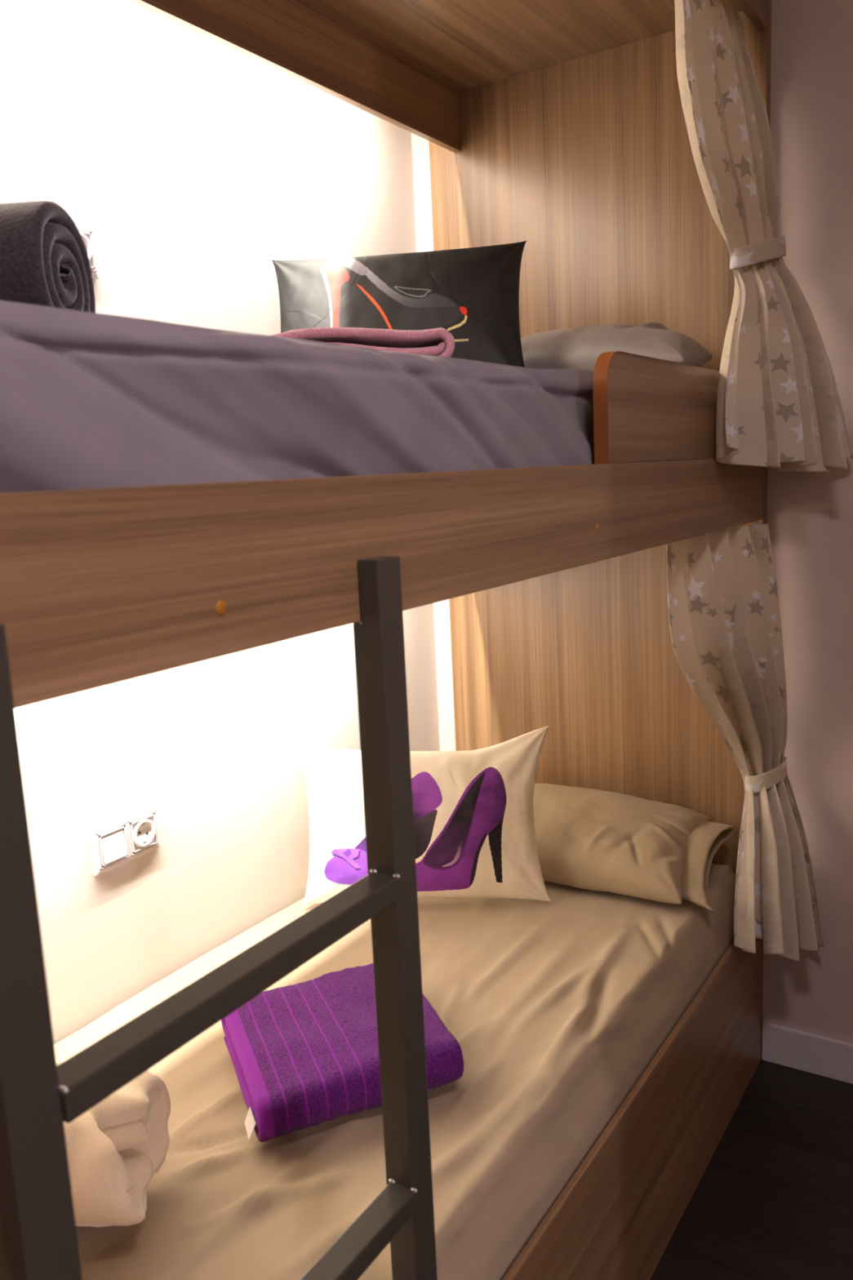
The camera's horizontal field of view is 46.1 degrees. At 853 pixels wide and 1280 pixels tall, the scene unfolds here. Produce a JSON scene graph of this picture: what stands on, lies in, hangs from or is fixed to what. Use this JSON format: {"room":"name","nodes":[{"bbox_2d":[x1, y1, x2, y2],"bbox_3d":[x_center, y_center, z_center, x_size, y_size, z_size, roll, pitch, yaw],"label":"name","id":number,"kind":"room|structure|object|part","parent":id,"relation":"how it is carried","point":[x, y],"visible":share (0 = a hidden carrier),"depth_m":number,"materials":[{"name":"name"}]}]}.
{"room":"dormitory","nodes":[
{"label":"dormitory","id":0,"kind":"room"},
{"bbox_2d":[0,0,439,1044],"bbox_3d":[-0.952,-0.029,1.509,0.100,2.750,3.636,3,11,32],"label":"wall","id":1,"kind":"structure","parent":0,"point":[195,163],"depth_m":2.09,"materials":[{"name":"white paint"}]},
{"bbox_2d":[74,222,98,279],"bbox_3d":[-0.658,-0.709,1.800,0.018,0.094,0.168,3,11,32],"label":"wall socket","id":2,"kind":"object","parent":1,"relation":"attached to","point":[87,232],"visible":0.18,"depth_m":1.85,"materials":[{"name":"grey plastic"}]},
{"bbox_2d":[88,804,160,875],"bbox_3d":[-0.596,0.398,1.999,0.018,0.094,0.168,3,11,32],"label":"wall socket","id":3,"kind":"object","parent":1,"relation":"attached to","point":[116,842],"visible":1,"depth_m":1.99,"materials":[{"name":"grey plastic"}]},
{"bbox_2d":[411,0,852,1043],"bbox_3d":[1.914,-0.208,1.755,4.454,2.750,0.100,3,11,32],"label":"wall","id":4,"kind":"structure","parent":0,"point":[810,514],"depth_m":2.35,"materials":[{"name":"beige paint"}]},
{"bbox_2d":[761,1021,852,1084],"bbox_3d":[1.485,1.077,2.219,1.449,0.105,0.014,3,11,32],"label":"baseboard","id":5,"kind":"structure","parent":4,"relation":"attached to","point":[803,1051],"depth_m":2.54,"materials":[{"name":"white wood"}]},
{"bbox_2d":[649,1058,852,1279],"bbox_3d":[0.992,1.474,0.550,4.554,0.080,3.636,3,11,32],"label":"floor","id":6,"kind":"structure","parent":0,"point":[773,1200],"depth_m":2.14,"materials":[{"name":"brown wood"}]},
{"bbox_2d":[0,555,437,1279],"bbox_3d":[-0.140,0.676,0.957,0.044,1.466,0.506,3,11,32],"label":"ladder","id":7,"kind":"object","parent":6,"relation":"on","point":[38,1239],"visible":1,"depth_m":0.91,"materials":[{"name":"black metal"}]},
{"bbox_3d":[-0.267,0.714,0.767,0.036,1.466,0.043,3,11,32],"label":"post","id":8,"kind":"part","parent":7,"relation":"part of","materials":[{"name":"black metal"}]},
{"bbox_3d":[-0.019,0.638,1.151,0.036,1.466,0.042,3,11,32],"label":"post","id":9,"kind":"part","parent":7,"relation":"part of","materials":[{"name":"black metal"}]},
{"bbox_2d":[0,0,771,1279],"bbox_3d":[-0.157,-0.003,1.775,0.952,2.536,2.152,3,11,32],"label":"bunk bed","id":10,"kind":"object","parent":6,"relation":"on","point":[558,127],"visible":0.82,"depth_m":2.14,"materials":[{"name":"brown wood"}]},
{"bbox_2d":[0,300,714,493],"bbox_3d":[-0.181,-0.298,1.736,0.918,0.271,2.057,3,11,32],"label":"mattress","id":11,"kind":"object","parent":10,"relation":"on","point":[88,400],"visible":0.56,"depth_m":0.95,"materials":[{"name":"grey fabric"}]},
{"bbox_2d":[0,200,95,312],"bbox_3d":[-0.634,-0.396,1.152,0.460,0.174,0.173,-2,10,3],"label":"rolled blanket","id":12,"kind":"object","parent":11,"relation":"on","point":[44,259],"visible":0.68,"depth_m":1.08,"materials":[{"name":"grey fabric"}]},
{"bbox_2d":[271,327,454,357],"bbox_3d":[-0.184,-0.460,1.650,0.451,0.081,0.220,-3,10,-2],"label":"towel","id":13,"kind":"object","parent":11,"relation":"on","point":[440,342],"visible":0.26,"depth_m":1.55,"materials":[{"name":"fabric"}]},
{"bbox_2d":[271,240,526,367],"bbox_3d":[-0.064,-0.681,2.156,0.574,0.333,0.173,-2,10,6],"label":"cushion","id":14,"kind":"object","parent":11,"relation":"on","point":[472,294],"visible":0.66,"depth_m":2.13,"materials":[{"name":"black fabric"}]},
{"bbox_2d":[520,322,712,371],"bbox_3d":[0.352,-0.637,2.307,0.600,0.164,0.325,3,11,32],"label":"pillow","id":15,"kind":"object","parent":11,"relation":"on","point":[579,348],"visible":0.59,"depth_m":2.15,"materials":[{"name":"grey fabric"}]},
{"bbox_3d":[0.221,-0.186,1.494,0.028,0.148,2.080,3,11,32],"label":"rail","id":16,"kind":"part","parent":10,"relation":"part of","materials":[{"name":"brown wood"}]},
{"bbox_2d":[53,863,736,1279],"bbox_3d":[-0.124,0.773,1.912,0.929,0.167,2.057,3,11,32],"label":"mattress","id":17,"kind":"object","parent":10,"relation":"on","point":[556,1010],"visible":0.53,"depth_m":1.68,"materials":[{"name":"beige fabric"}]},
{"bbox_2d":[56,1062,170,1226],"bbox_3d":[-0.580,0.711,1.398,0.418,0.203,0.248,-3,9,1],"label":"rolled blanket","id":18,"kind":"object","parent":17,"relation":"on","point":[115,1148],"visible":0.44,"depth_m":1.34,"materials":[{"name":"beige fabric"}]},
{"bbox_2d":[221,963,463,1142],"bbox_3d":[-0.161,0.691,1.724,0.357,0.091,0.382,-6,10,-20],"label":"towel","id":19,"kind":"object","parent":17,"relation":"on","point":[304,1055],"visible":0.75,"depth_m":1.63,"materials":[{"name":"purple fabric"}]},
{"bbox_2d":[297,725,551,906],"bbox_3d":[-0.004,0.418,2.351,0.600,0.411,0.113,-2,10,4],"label":"cushion","id":20,"kind":"object","parent":17,"relation":"on","point":[474,833],"visible":0.73,"depth_m":2.32,"materials":[{"name":"white fabric"}]},
{"bbox_2d":[533,783,734,912],"bbox_3d":[0.416,0.488,2.495,0.675,0.185,0.324,3,11,32],"label":"pillow","id":21,"kind":"object","parent":17,"relation":"on","point":[592,839],"visible":0.72,"depth_m":2.37,"materials":[{"name":"beige fabric"}]},
{"bbox_3d":[0.439,-0.176,2.632,0.877,2.536,0.036,3,11,32],"label":"headboard panel","id":22,"kind":"part","parent":10,"relation":"part of","materials":[{"name":"brown wood"}]},
{"bbox_2d":[666,522,825,960],"bbox_3d":[0.711,0.271,2.203,0.176,1.025,0.534,6,13,42],"label":"curtain","id":23,"kind":"object","parent":10,"relation":"hanging from","point":[724,615],"visible":0.98,"depth_m":2.27,"materials":[{"name":"beige fabric"}]},
{"bbox_2d":[674,0,852,471],"bbox_3d":[0.697,-0.837,2.041,0.296,0.991,0.445,3,11,32],"label":"curtain","id":24,"kind":"object","parent":10,"relation":"hanging from","point":[779,406],"visible":1,"depth_m":2.06,"materials":[{"name":"beige fabric"}]}
]}

